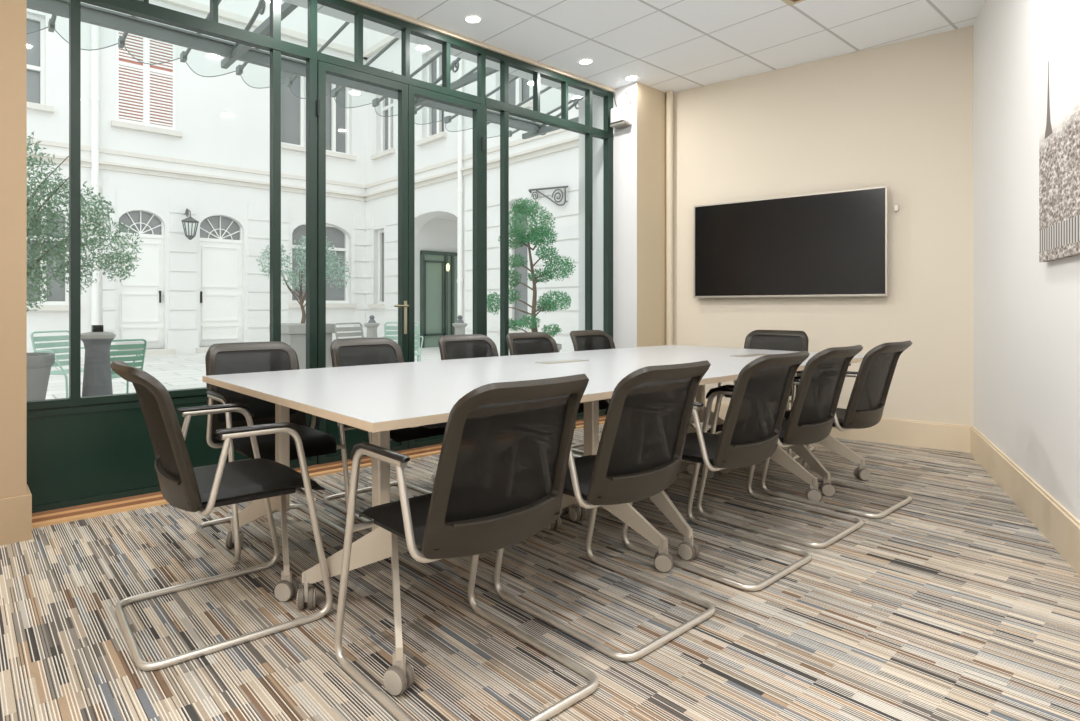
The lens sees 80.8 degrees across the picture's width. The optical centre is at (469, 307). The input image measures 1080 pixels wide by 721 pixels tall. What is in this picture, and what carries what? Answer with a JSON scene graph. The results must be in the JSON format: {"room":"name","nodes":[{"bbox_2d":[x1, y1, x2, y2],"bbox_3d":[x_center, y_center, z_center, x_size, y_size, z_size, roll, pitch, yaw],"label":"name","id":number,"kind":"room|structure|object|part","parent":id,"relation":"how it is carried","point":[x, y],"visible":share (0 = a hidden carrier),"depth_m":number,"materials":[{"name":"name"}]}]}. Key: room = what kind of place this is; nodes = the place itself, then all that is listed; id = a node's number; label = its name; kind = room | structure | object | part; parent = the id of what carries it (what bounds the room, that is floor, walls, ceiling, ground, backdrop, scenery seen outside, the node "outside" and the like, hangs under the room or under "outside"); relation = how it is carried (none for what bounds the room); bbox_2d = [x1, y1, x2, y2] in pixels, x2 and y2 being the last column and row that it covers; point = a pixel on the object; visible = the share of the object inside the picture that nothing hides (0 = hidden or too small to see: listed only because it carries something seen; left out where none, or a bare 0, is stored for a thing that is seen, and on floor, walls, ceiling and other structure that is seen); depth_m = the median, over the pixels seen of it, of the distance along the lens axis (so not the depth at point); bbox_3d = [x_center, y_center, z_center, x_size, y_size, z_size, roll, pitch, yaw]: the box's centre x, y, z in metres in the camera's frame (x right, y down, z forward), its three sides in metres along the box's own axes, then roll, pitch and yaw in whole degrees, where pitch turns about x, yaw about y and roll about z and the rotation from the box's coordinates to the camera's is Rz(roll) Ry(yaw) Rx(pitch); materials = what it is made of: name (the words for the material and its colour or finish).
{"room":"conference room","nodes":[
{"label":"conference room","id":0,"kind":"room"},
{"bbox_2d":[0,0,26,498],"bbox_3d":[-3.361,-0.488,2.134,3.000,3.067,0.640,0,0,-39],"label":"wall","id":1,"kind":"structure","parent":0,"point":[13,13],"depth_m":2.80,"materials":[{"name":"beige paint"}]},
{"bbox_2d":[0,485,31,545],"bbox_3d":[-3.132,0.945,2.026,2.818,0.200,0.218,0,0,-39],"label":"baseboard","id":2,"kind":"structure","parent":1,"relation":"attached to","point":[15,512],"depth_m":2.80,"materials":[{"name":"beige paint"}]},
{"bbox_2d":[27,0,311,512],"bbox_3d":[-1.579,-0.501,3.495,1.482,2.982,0.060,0,0,-39],"label":"window","id":3,"kind":"structure","parent":1,"relation":"in","point":[86,449],"depth_m":3.26,"materials":[{"name":"green metal"}]},
{"bbox_3d":[-1.582,0.725,3.495,1.478,0.470,0.037,0,0,-39],"label":"panel","id":4,"kind":"part","parent":3,"relation":"part of","materials":[{"name":"green metal"}]},
{"bbox_2d":[32,415,605,528],"bbox_3d":[-0.402,1.010,4.423,4.480,0.041,0.045,0,0,-39],"label":"trim","id":5,"kind":"structure","parent":1,"relation":"attached to","point":[436,445],"depth_m":3.29,"materials":[{"name":"brown wood"}]},
{"bbox_2d":[308,0,485,464],"bbox_3d":[-0.433,-0.480,4.395,1.440,3.023,0.118,0,0,-39],"label":"door","id":6,"kind":"structure","parent":5,"relation":"on","point":[408,88],"depth_m":4.37,"materials":[{"name":"green metal"}]},
{"bbox_3d":[-0.711,0.730,4.200,0.575,0.450,0.029,0,0,-39],"label":"panel","id":7,"kind":"part","parent":6,"relation":"part of","materials":[{"name":"green metal"}]},
{"bbox_3d":[-0.476,-0.010,4.317,0.128,0.015,0.051,0,0,-39],"label":"handle","id":8,"kind":"part","parent":6,"relation":"part of","materials":[{"name":"gold metal"}]},
{"bbox_3d":[-0.449,0.070,4.373,0.024,0.230,0.006,0,0,-39],"label":"lock plate","id":9,"kind":"part","parent":6,"relation":"part of","materials":[{"name":"gold metal"}]},
{"bbox_3d":[-0.186,0.730,4.629,0.573,0.450,0.029,0,0,-39],"label":"panel","id":10,"kind":"part","parent":6,"relation":"part of","materials":[{"name":"green metal"}]},
{"bbox_2d":[486,49,613,419],"bbox_3d":[0.708,-0.501,5.367,1.566,2.982,0.060,0,0,-39],"label":"window","id":11,"kind":"structure","parent":5,"relation":"on","point":[502,106],"depth_m":5.44,"materials":[{"name":"green metal"}]},
{"bbox_3d":[0.709,0.725,5.369,1.562,0.470,0.037,0,0,-39],"label":"panel","id":12,"kind":"part","parent":11,"relation":"part of","materials":[{"name":"green metal"}]},
{"bbox_2d":[345,0,614,92],"bbox_3d":[-0.402,-2.006,4.423,4.480,0.029,0.045,0,0,-39],"label":"trim","id":13,"kind":"structure","parent":1,"relation":"attached to","point":[362,3],"depth_m":4.74,"materials":[{"name":"beige"}]},
{"bbox_2d":[45,347,440,398],"bbox_3d":[-7.377,1.145,10.594,30.000,0.200,18.260,0,0,-39],"label":"ground","id":14,"kind":"structure","parent":0,"point":[180,370],"depth_m":10.10,"materials":[{"name":"white stone"}]},
{"bbox_2d":[31,330,84,397],"bbox_3d":[-4.053,0.637,6.345,0.467,0.801,0.503,0,0,16],"label":"garden chair","id":15,"kind":"object","parent":14,"relation":"on","point":[60,364],"visible":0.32,"depth_m":6.35,"materials":[{"name":"green metal"}]},
{"bbox_2d":[27,132,143,400],"bbox_3d":[-3.391,-0.187,4.919,1.454,2.465,0.854,0,0,-44],"label":"tree","id":16,"kind":"object","parent":14,"relation":"on","point":[39,365],"visible":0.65,"depth_m":4.93,"materials":[{"name":"green plant"}]},
{"bbox_3d":[-3.513,0.705,4.814,0.567,0.680,0.567,0,0,-39],"label":"pot","id":17,"kind":"part","parent":16,"relation":"part of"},
{"bbox_2d":[81,325,115,396],"bbox_3d":[-3.055,0.595,5.162,0.260,0.900,0.260,0,0,-39],"label":"stone bollard","id":18,"kind":"object","parent":14,"relation":"on","point":[97,378],"visible":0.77,"depth_m":5.08,"materials":[{"name":"stone"}]},
{"bbox_2d":[110,339,146,392],"bbox_3d":[-3.449,0.671,6.118,0.442,0.733,0.476,0,0,41],"label":"garden chair","id":19,"kind":"object","parent":14,"relation":"on","point":[140,357],"visible":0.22,"depth_m":6.07,"materials":[{"name":"green metal"}]},
{"bbox_2d":[256,235,350,368],"bbox_3d":[-2.108,0.034,8.022,1.150,2.023,0.743,0,0,-26],"label":"tree","id":20,"kind":"object","parent":14,"relation":"on","point":[292,334],"visible":0.52,"depth_m":7.92,"materials":[{"name":"green plant"}]},
{"bbox_2d":[27,0,584,357],"bbox_3d":[-9.147,-4.205,10.939,26.162,10.500,10.748,0,0,-13],"label":"building","id":21,"kind":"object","parent":14,"relation":"on","point":[203,148],"depth_m":14.47,"materials":[{"name":"paint"}]},
{"bbox_3d":[-9.026,-4.990,12.720,0.700,1.830,0.020,0,0,-39],"label":"pane","id":22,"kind":"part","parent":21,"relation":"part of","materials":[{"name":"grey"}]},
{"bbox_3d":[-8.771,-1.030,12.929,0.900,1.950,0.020,0,0,-39],"label":"pane","id":23,"kind":"part","parent":21,"relation":"part of","materials":[{"name":"grey"}]},
{"bbox_2d":[116,30,145,125],"bbox_3d":[-7.391,-5.140,13.722,0.580,2.290,0.040,0,0,-39],"label":"shutter","id":24,"kind":"object","parent":21,"relation":"hanging from","point":[130,73],"depth_m":13.73,"materials":[{"name":"white wood"}]},
{"bbox_3d":[-7.354,-1.880,14.024,0.940,0.530,0.020,0,0,-39],"label":"fanlight pane","id":25,"kind":"part","parent":21,"relation":"part of","materials":[{"name":"grey glass"}]},
{"bbox_3d":[-7.319,-0.325,13.981,0.940,2.500,0.090,0,0,-39],"label":"door","id":26,"kind":"part","parent":21,"relation":"part of","materials":[{"name":"white paint"}]},
{"bbox_2d":[147,38,174,129],"bbox_3d":[-6.919,-5.140,14.108,0.580,2.290,0.040,0,0,-39],"label":"shutter","id":27,"kind":"object","parent":21,"relation":"hanging from","point":[160,77],"depth_m":14.10,"materials":[{"name":"white wood"}]},
{"bbox_2d":[181,208,198,239],"bbox_3d":[-6.295,-1.883,14.198,0.350,0.735,0.583,0,0,-17],"label":"wall lantern","id":28,"kind":"object","parent":21,"relation":"attached to","point":[189,219],"visible":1,"depth_m":14.06,"materials":[{"name":"grey metal"}]},
{"bbox_3d":[-6.019,-1.905,15.116,1.030,0.580,0.020,0,0,-39],"label":"fanlight pane","id":29,"kind":"part","parent":21,"relation":"part of","materials":[{"name":"grey"}]},
{"bbox_3d":[-5.984,-0.325,15.073,1.030,2.500,0.090,0,0,-39],"label":"door","id":30,"kind":"part","parent":21,"relation":"part of","materials":[{"name":"white paint"}]},
{"bbox_3d":[-3.990,-1.775,12.337,8.250,4.680,6.550,0,0,-39],"label":"window sill","id":31,"kind":"part","parent":21,"relation":"part of","materials":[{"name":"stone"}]},
{"bbox_3d":[-4.669,-5.150,16.285,0.680,2.010,0.020,0,0,-39],"label":"pane","id":32,"kind":"part","parent":21,"relation":"part of","materials":[{"name":"grey"}]},
{"bbox_3d":[-8.092,-4.970,5.783,22.800,4.070,11.400,0,0,-39],"label":"cornice","id":33,"kind":"part","parent":21,"relation":"part of","materials":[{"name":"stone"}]},
{"bbox_3d":[-4.050,-1.175,16.792,1.680,2.120,0.020,0,0,-39],"label":"pane","id":34,"kind":"part","parent":21,"relation":"part of","materials":[{"name":"grey"}]},
{"bbox_3d":[-3.732,-5.150,17.051,0.900,2.010,0.020,0,0,-39],"label":"pane","id":35,"kind":"part","parent":21,"relation":"part of","materials":[{"name":"grey glass"}]},
{"bbox_3d":[-2.250,-1.095,17.056,0.020,2.020,0.550,0,0,-39],"label":"pane","id":36,"kind":"part","parent":21,"relation":"part of","materials":[{"name":"grey glass"}]},
{"bbox_3d":[-2.060,-5.130,16.824,0.020,2.050,0.850,0,0,-39],"label":"pane","id":37,"kind":"part","parent":21,"relation":"part of","materials":[{"name":"grey"}]},
{"bbox_3d":[-0.683,-5.105,15.141,0.020,2.100,0.900,0,0,-39],"label":"pane","id":38,"kind":"part","parent":21,"relation":"part of","materials":[{"name":"grey glass"}]},
{"bbox_3d":[-0.658,-0.205,16.808,1.630,2.500,0.050,0,0,-39],"label":"passage door","id":39,"kind":"part","parent":21,"relation":"part of","materials":[{"name":"green"}]},
{"bbox_3d":[1.059,-5.105,13.012,0.020,2.100,1.000,0,0,-39],"label":"pane","id":40,"kind":"part","parent":21,"relation":"part of","materials":[{"name":"grey glass"}]},
{"bbox_3d":[1.122,-0.880,12.935,0.020,2.650,0.700,0,0,-39],"label":"pane","id":41,"kind":"part","parent":21,"relation":"part of","materials":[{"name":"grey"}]},
{"bbox_3d":[1.486,-2.097,11.953,0.079,0.432,1.021,0,0,-39],"label":"sign bracket","id":42,"kind":"part","parent":21,"relation":"part of","materials":[{"name":"grey metal"}]},
{"bbox_2d":[334,322,378,338],"bbox_3d":[-1.373,0.616,7.901,0.492,0.843,0.529,0,0,36],"label":"garden chair","id":43,"kind":"object","parent":14,"relation":"on","point":[338,329],"visible":0.28,"depth_m":8.01,"materials":[{"name":"grey metal"}]},
{"bbox_2d":[364,315,379,336],"bbox_3d":[-1.558,0.585,10.005,0.240,0.920,0.240,0,0,-39],"label":"slender post","id":44,"kind":"object","parent":14,"relation":"on","point":[371,326],"visible":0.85,"depth_m":9.94,"materials":[{"name":"white stone"}]},
{"bbox_2d":[383,322,422,361],"bbox_3d":[-0.886,0.616,8.294,0.529,0.843,0.492,0,0,-9],"label":"garden chair","id":45,"kind":"object","parent":14,"relation":"on","point":[417,354],"visible":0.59,"depth_m":8.46,"materials":[{"name":"green metal"}]},
{"bbox_2d":[452,315,467,334],"bbox_3d":[-0.159,0.585,10.000,0.240,0.920,0.240,0,0,-39],"label":"slender post","id":46,"kind":"object","parent":14,"relation":"on","point":[459,326],"visible":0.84,"depth_m":9.93,"materials":[{"name":"white stone"}]},
{"bbox_2d":[487,198,575,351],"bbox_3d":[0.821,-0.216,8.469,1.205,2.522,0.753,0,0,16],"label":"topiary tree","id":47,"kind":"object","parent":14,"relation":"on","point":[521,234],"visible":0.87,"depth_m":8.42,"materials":[{"name":"green plant"}]},
{"bbox_2d":[0,422,1079,720],"bbox_3d":[0.764,1.105,1.555,8.452,0.120,6.040,0,0,-39],"label":"floor","id":48,"kind":"structure","parent":0,"point":[951,604],"depth_m":2.14,"materials":[{"name":"carpet"}]},
{"bbox_2d":[110,360,332,670],"bbox_3d":[-0.864,0.610,2.159,0.639,0.870,0.538,0,0,-37],"label":"chair","id":49,"kind":"object","parent":48,"relation":"on","point":[201,489],"visible":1,"depth_m":2.04,"materials":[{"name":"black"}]},
{"bbox_3d":[-1.035,0.405,2.032,0.213,0.461,0.485,0,0,-37],"label":"backrest","id":50,"kind":"part","parent":49,"relation":"part of","materials":[{"name":"black fabric"}]},
{"bbox_3d":[-0.963,0.402,2.403,0.280,0.062,0.028,0,0,-37],"label":"armrest","id":51,"kind":"part","parent":49,"relation":"part of","materials":[{"name":"black"}]},
{"bbox_3d":[-0.794,0.612,2.211,0.465,0.065,0.444,0,0,-37],"label":"seat","id":52,"kind":"part","parent":49,"relation":"part of","materials":[{"name":"black fabric"}]},
{"bbox_3d":[-0.658,0.402,1.994,0.280,0.062,0.028,0,0,-37],"label":"armrest","id":53,"kind":"part","parent":49,"relation":"part of","materials":[{"name":"black"}]},
{"bbox_2d":[196,341,349,563],"bbox_3d":[-0.926,0.610,2.924,0.538,0.870,0.639,0,0,-39],"label":"chair","id":54,"kind":"object","parent":48,"relation":"on","point":[242,357],"visible":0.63,"depth_m":2.97,"materials":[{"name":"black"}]},
{"bbox_3d":[-1.081,0.402,2.711,0.028,0.062,0.280,0,0,-39],"label":"armrest","id":55,"kind":"part","parent":54,"relation":"part of","materials":[{"name":"black"}]},
{"bbox_3d":[-1.061,0.405,3.089,0.485,0.461,0.213,0,0,-39],"label":"backrest","id":56,"kind":"part","parent":54,"relation":"part of","materials":[{"name":"black fabric"}]},
{"bbox_3d":[-0.871,0.612,2.857,0.444,0.065,0.465,0,0,-39],"label":"seat","id":57,"kind":"part","parent":54,"relation":"part of","materials":[{"name":"black fabric"}]},
{"bbox_2d":[323,337,445,521],"bbox_3d":[-0.429,0.610,3.350,0.538,0.870,0.639,0,0,-41],"label":"chair","id":58,"kind":"object","parent":48,"relation":"on","point":[352,351],"visible":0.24,"depth_m":3.47,"materials":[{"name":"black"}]},
{"bbox_3d":[-0.569,0.405,3.511,0.485,0.461,0.213,0,0,-41],"label":"backrest","id":59,"kind":"part","parent":58,"relation":"part of","materials":[{"name":"black fabric"}]},
{"bbox_3d":[-0.421,0.713,3.342,0.533,0.664,0.592,0,0,-41],"label":"frame","id":60,"kind":"part","parent":58,"relation":"part of","materials":[{"name":"beige"}]},
{"bbox_3d":[-0.372,0.612,3.285,0.444,0.065,0.465,0,0,-41],"label":"seat","id":61,"kind":"part","parent":58,"relation":"part of","materials":[{"name":"black fabric"}]},
{"bbox_2d":[432,334,498,478],"bbox_3d":[0.128,0.610,3.807,0.538,0.870,0.639,0,0,-39],"label":"chair","id":62,"kind":"object","parent":48,"relation":"on","point":[464,346],"visible":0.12,"depth_m":4.00,"materials":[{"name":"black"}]},
{"bbox_3d":[-0.006,0.405,3.971,0.485,0.461,0.213,0,0,-39],"label":"backrest","id":63,"kind":"part","parent":62,"relation":"part of","materials":[{"name":"black fabric"}]},
{"bbox_2d":[334,374,598,720],"bbox_3d":[-0.006,0.610,1.788,0.538,0.870,0.639,0,0,-39],"label":"chair","id":64,"kind":"object","parent":48,"relation":"on","point":[499,482],"visible":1,"depth_m":1.62,"materials":[{"name":"black fabric"}]},
{"bbox_3d":[-0.245,0.402,1.678,0.028,0.062,0.280,0,0,-39],"label":"armrest","id":65,"kind":"part","parent":64,"relation":"part of","materials":[{"name":"black"}]},
{"bbox_3d":[-0.061,0.612,1.855,0.444,0.065,0.465,0,0,-39],"label":"seat","id":66,"kind":"part","parent":64,"relation":"part of","materials":[{"name":"black fabric"}]},
{"bbox_3d":[0.129,0.405,1.623,0.485,0.461,0.213,0,0,-39],"label":"backrest","id":67,"kind":"part","parent":64,"relation":"part of","materials":[{"name":"black fabric"}]},
{"bbox_2d":[202,345,869,695],"bbox_3d":[0.723,0.675,3.409,3.713,0.740,1.548,0,0,-39],"label":"conference table","id":68,"kind":"object","parent":48,"relation":"on","point":[378,399],"visible":0.46,"depth_m":2.62,"materials":[{"name":"white laminate"}]},
{"bbox_3d":[-0.762,0.589,2.558,0.044,0.472,0.052,0,0,-39],"label":"leg","id":69,"kind":"part","parent":68,"relation":"part of","materials":[{"name":"beige metal"}]},
{"bbox_3d":[-0.300,0.589,2.119,0.044,0.472,0.052,0,0,-39],"label":"leg","id":70,"kind":"part","parent":68,"relation":"part of","materials":[{"name":"beige metal"}]},
{"bbox_3d":[0.517,0.589,2.684,0.044,0.472,0.052,0,0,-39],"label":"leg","id":71,"kind":"part","parent":68,"relation":"part of","materials":[{"name":"beige metal"}]},
{"bbox_3d":[1.660,0.589,4.540,0.044,0.472,0.052,0,0,-39],"label":"leg","id":72,"kind":"part","parent":68,"relation":"part of","materials":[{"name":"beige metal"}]},
{"bbox_2d":[506,332,608,457],"bbox_3d":[0.570,0.610,4.167,0.538,0.870,0.639,0,0,-39],"label":"chair","id":73,"kind":"object","parent":48,"relation":"on","point":[523,343],"visible":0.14,"depth_m":4.35,"materials":[{"name":"black fabric"}]},
{"bbox_3d":[0.435,0.405,4.332,0.485,0.461,0.213,0,0,-39],"label":"backrest","id":74,"kind":"part","parent":73,"relation":"part of","materials":[{"name":"black fabric"}]},
{"bbox_3d":[0.625,0.612,4.100,0.444,0.065,0.465,0,0,-39],"label":"seat","id":75,"kind":"part","parent":73,"relation":"part of","materials":[{"name":"black fabric"}]},
{"bbox_2d":[570,330,615,453],"bbox_3d":[1.065,0.610,4.573,0.538,0.870,0.639,0,0,-39],"label":"chair","id":76,"kind":"object","parent":48,"relation":"on","point":[582,340],"visible":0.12,"depth_m":4.76,"materials":[{"name":"black fabric"}]},
{"bbox_3d":[1.072,0.713,4.564,0.533,0.664,0.592,0,0,-39],"label":"frame","id":77,"kind":"part","parent":76,"relation":"part of","materials":[{"name":"beige"}]},
{"bbox_3d":[0.930,0.405,4.737,0.485,0.461,0.213,0,0,-39],"label":"backrest","id":78,"kind":"part","parent":76,"relation":"part of","materials":[{"name":"black fabric"}]},
{"bbox_2d":[494,360,714,661],"bbox_3d":[0.480,0.610,2.211,0.538,0.870,0.639,0,0,-39],"label":"chair","id":79,"kind":"object","parent":48,"relation":"on","point":[648,413],"visible":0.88,"depth_m":2.02,"materials":[{"name":"black fabric"}]},
{"bbox_3d":[0.473,0.713,2.220,0.533,0.664,0.592,0,0,-39],"label":"frame","id":80,"kind":"part","parent":79,"relation":"part of","materials":[{"name":"beige"}]},
{"bbox_3d":[0.425,0.612,2.279,0.444,0.065,0.465,0,0,-39],"label":"seat","id":81,"kind":"part","parent":79,"relation":"part of","materials":[{"name":"black fabric"}]},
{"bbox_3d":[0.615,0.405,2.047,0.485,0.461,0.213,0,0,-39],"label":"backrest","id":82,"kind":"part","parent":79,"relation":"part of","materials":[{"name":"black fabric"}]},
{"bbox_2d":[666,90,672,344],"bbox_3d":[1.870,-0.488,5.891,0.064,3.067,0.064,0,0,-39],"label":"riser pipe","id":83,"kind":"object","parent":48,"relation":"on","point":[669,94],"visible":0.66,"depth_m":5.87,"materials":[{"name":"beige paint"}]},
{"bbox_2d":[622,351,811,591],"bbox_3d":[1.056,0.610,2.670,0.538,0.870,0.639,0,0,-39],"label":"chair","id":84,"kind":"object","parent":48,"relation":"on","point":[750,432],"visible":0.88,"depth_m":2.49,"materials":[{"name":"black fabric"}]},
{"bbox_3d":[0.816,0.402,2.560,0.028,0.062,0.280,0,0,-39],"label":"armrest","id":85,"kind":"part","parent":84,"relation":"part of","materials":[{"name":"black plastic"}]},
{"bbox_3d":[1.211,0.402,2.883,0.028,0.062,0.280,0,0,-39],"label":"armrest","id":86,"kind":"part","parent":84,"relation":"part of","materials":[{"name":"black plastic"}]},
{"bbox_3d":[1.001,0.612,2.737,0.444,0.065,0.465,0,0,-39],"label":"seat","id":87,"kind":"part","parent":84,"relation":"part of","materials":[{"name":"black fabric"}]},
{"bbox_3d":[1.191,0.405,2.505,0.485,0.461,0.213,0,0,-39],"label":"backrest","id":88,"kind":"part","parent":84,"relation":"part of","materials":[{"name":"black fabric"}]},
{"bbox_2d":[715,330,814,459],"bbox_3d":[2.170,0.610,4.619,0.538,0.870,0.639,0,0,44],"label":"chair","id":89,"kind":"object","parent":48,"relation":"on","point":[784,340],"visible":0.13,"depth_m":4.77,"materials":[{"name":"black fabric"}]},
{"bbox_3d":[2.162,0.713,4.611,0.533,0.664,0.592,0,0,44],"label":"frame","id":90,"kind":"part","parent":89,"relation":"part of","materials":[{"name":"beige"}]},
{"bbox_3d":[2.317,0.405,4.773,0.485,0.461,0.213,0,0,44],"label":"backrest","id":91,"kind":"part","parent":89,"relation":"part of","materials":[{"name":"black fabric"}]},
{"bbox_2d":[697,345,863,547],"bbox_3d":[1.531,0.610,3.084,0.538,0.870,0.639,0,0,-39],"label":"chair","id":92,"kind":"object","parent":48,"relation":"on","point":[813,410],"visible":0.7,"depth_m":2.90,"materials":[{"name":"black fabric"}]},
{"bbox_3d":[1.291,0.402,2.974,0.028,0.062,0.280,0,0,-39],"label":"armrest","id":93,"kind":"part","parent":92,"relation":"part of","materials":[{"name":"black plastic"}]},
{"bbox_3d":[1.476,0.612,3.152,0.444,0.065,0.465,0,0,-39],"label":"seat","id":94,"kind":"part","parent":92,"relation":"part of","materials":[{"name":"black fabric"}]},
{"bbox_3d":[1.666,0.405,2.920,0.485,0.461,0.213,0,0,-39],"label":"backrest","id":95,"kind":"part","parent":92,"relation":"part of","materials":[{"name":"black fabric"}]},
{"bbox_2d":[761,341,911,518],"bbox_3d":[2.029,0.610,3.466,0.538,0.870,0.639,0,0,-39],"label":"chair","id":96,"kind":"object","parent":48,"relation":"on","point":[865,407],"visible":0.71,"depth_m":3.27,"materials":[{"name":"black"}]},
{"bbox_3d":[1.974,0.612,3.534,0.444,0.065,0.465,0,0,-39],"label":"seat","id":97,"kind":"part","parent":96,"relation":"part of","materials":[{"name":"black fabric"}]},
{"bbox_3d":[2.162,0.405,3.300,0.485,0.461,0.213,0,0,-39],"label":"backrest","id":98,"kind":"part","parent":96,"relation":"part of","materials":[{"name":"black fabric"}]},
{"bbox_2d":[579,82,665,348],"bbox_3d":[1.616,-0.488,6.181,0.870,3.067,0.680,0,0,-39],"label":"wall pillar","id":99,"kind":"structure","parent":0,"point":[639,149],"depth_m":5.78,"materials":[{"name":"beige paint"}]},
{"bbox_2d":[610,92,631,128],"bbox_3d":[1.356,-1.806,5.717,0.120,0.342,0.196,0,0,-39],"label":"wall speaker","id":100,"kind":"object","parent":99,"relation":"attached to","point":[619,115],"visible":1,"depth_m":5.67,"materials":[{"name":"white plastic"}]},
{"bbox_2d":[281,0,984,97],"bbox_3d":[0.681,-2.082,1.656,8.452,0.120,6.300,0,0,-39],"label":"ceiling","id":101,"kind":"structure","parent":0,"point":[675,45],"depth_m":4.60,"materials":[{"name":"tile"}]},
{"bbox_2d":[464,15,481,23],"bbox_3d":[0.021,-2.019,4.411,0.124,0.006,0.124,0,0,-39],"label":"recessed light","id":102,"kind":"object","parent":101,"relation":"in","point":[472,19],"visible":1,"depth_m":4.41,"materials":[{"name":"white plastic"}]},
{"bbox_2d":[578,58,592,64],"bbox_3d":[0.950,-2.019,5.171,0.124,0.006,0.124,0,0,-39],"label":"recessed light","id":103,"kind":"object","parent":101,"relation":"in","point":[585,61],"visible":1,"depth_m":5.17,"materials":[{"name":"white plastic"}]},
{"bbox_2d":[624,75,638,80],"bbox_3d":[1.421,-2.019,5.543,0.124,0.006,0.124,0,0,-39],"label":"recessed light","id":104,"kind":"object","parent":101,"relation":"in","point":[631,77],"visible":1,"depth_m":5.54,"materials":[{"name":"white plastic"}]},
{"bbox_2d":[781,0,804,5],"bbox_3d":[2.090,-2.010,3.778,0.600,0.021,0.600,0,0,-39],"label":"ceiling vent","id":105,"kind":"object","parent":101,"relation":"in","point":[788,2],"visible":1,"depth_m":4.14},
{"bbox_2d":[673,26,972,425],"bbox_3d":[2.636,-0.488,5.455,2.740,3.067,0.200,0,0,40],"label":"wall","id":106,"kind":"structure","parent":0,"point":[898,116],"depth_m":4.95,"materials":[{"name":"beige paint"}]},
{"bbox_2d":[694,186,887,297],"bbox_3d":[2.627,-0.505,5.283,1.476,0.836,0.082,0,0,40],"label":"wall screen","id":107,"kind":"object","parent":106,"relation":"attached to","point":[835,243],"visible":1,"depth_m":5.20,"materials":[{"name":"black plastic"}]},
{"bbox_2d":[694,400,971,452],"bbox_3d":[2.759,0.948,5.211,2.199,0.195,0.018,0,0,40],"label":"baseboard","id":108,"kind":"structure","parent":106,"relation":"attached to","point":[923,434],"depth_m":4.73,"materials":[{"name":"beige paint"}]},
{"bbox_2d":[973,0,1079,520],"bbox_3d":[1.526,-0.488,0.780,0.200,3.067,9.050,0,0,30],"label":"wall","id":109,"kind":"structure","parent":0,"point":[1026,310],"depth_m":3.38,"materials":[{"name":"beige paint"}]},
{"bbox_2d":[970,426,1079,575],"bbox_3d":[1.369,0.948,0.728,0.018,0.195,8.800,0,0,30],"label":"baseboard","id":110,"kind":"structure","parent":109,"relation":"attached to","point":[1054,521],"depth_m":3.05,"materials":[{"name":"beige paint"}]},
{"bbox_2d":[1039,0,1079,261],"bbox_3d":[2.256,-0.806,2.250,0.028,1.197,1.500,0,0,31],"label":"picture","id":111,"kind":"object","parent":109,"relation":"attached to","point":[1059,20],"visible":1,"depth_m":2.63,"materials":[{"name":"grey paper"}]},
{"bbox_3d":[-1.644,-0.905,3.746,10.200,3.900,0.360,0,0,-39],"label":"wall","id":112,"kind":"structure","parent":0,"visible":0},
{"bbox_2d":[27,0,583,138],"bbox_3d":[-1.313,-2.479,5.394,6.600,0.688,2.416,0,0,-39],"label":"glass canopy","id":113,"kind":"object","parent":112,"relation":"attached to","point":[232,52],"visible":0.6,"depth_m":5.49,"materials":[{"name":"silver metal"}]}
]}

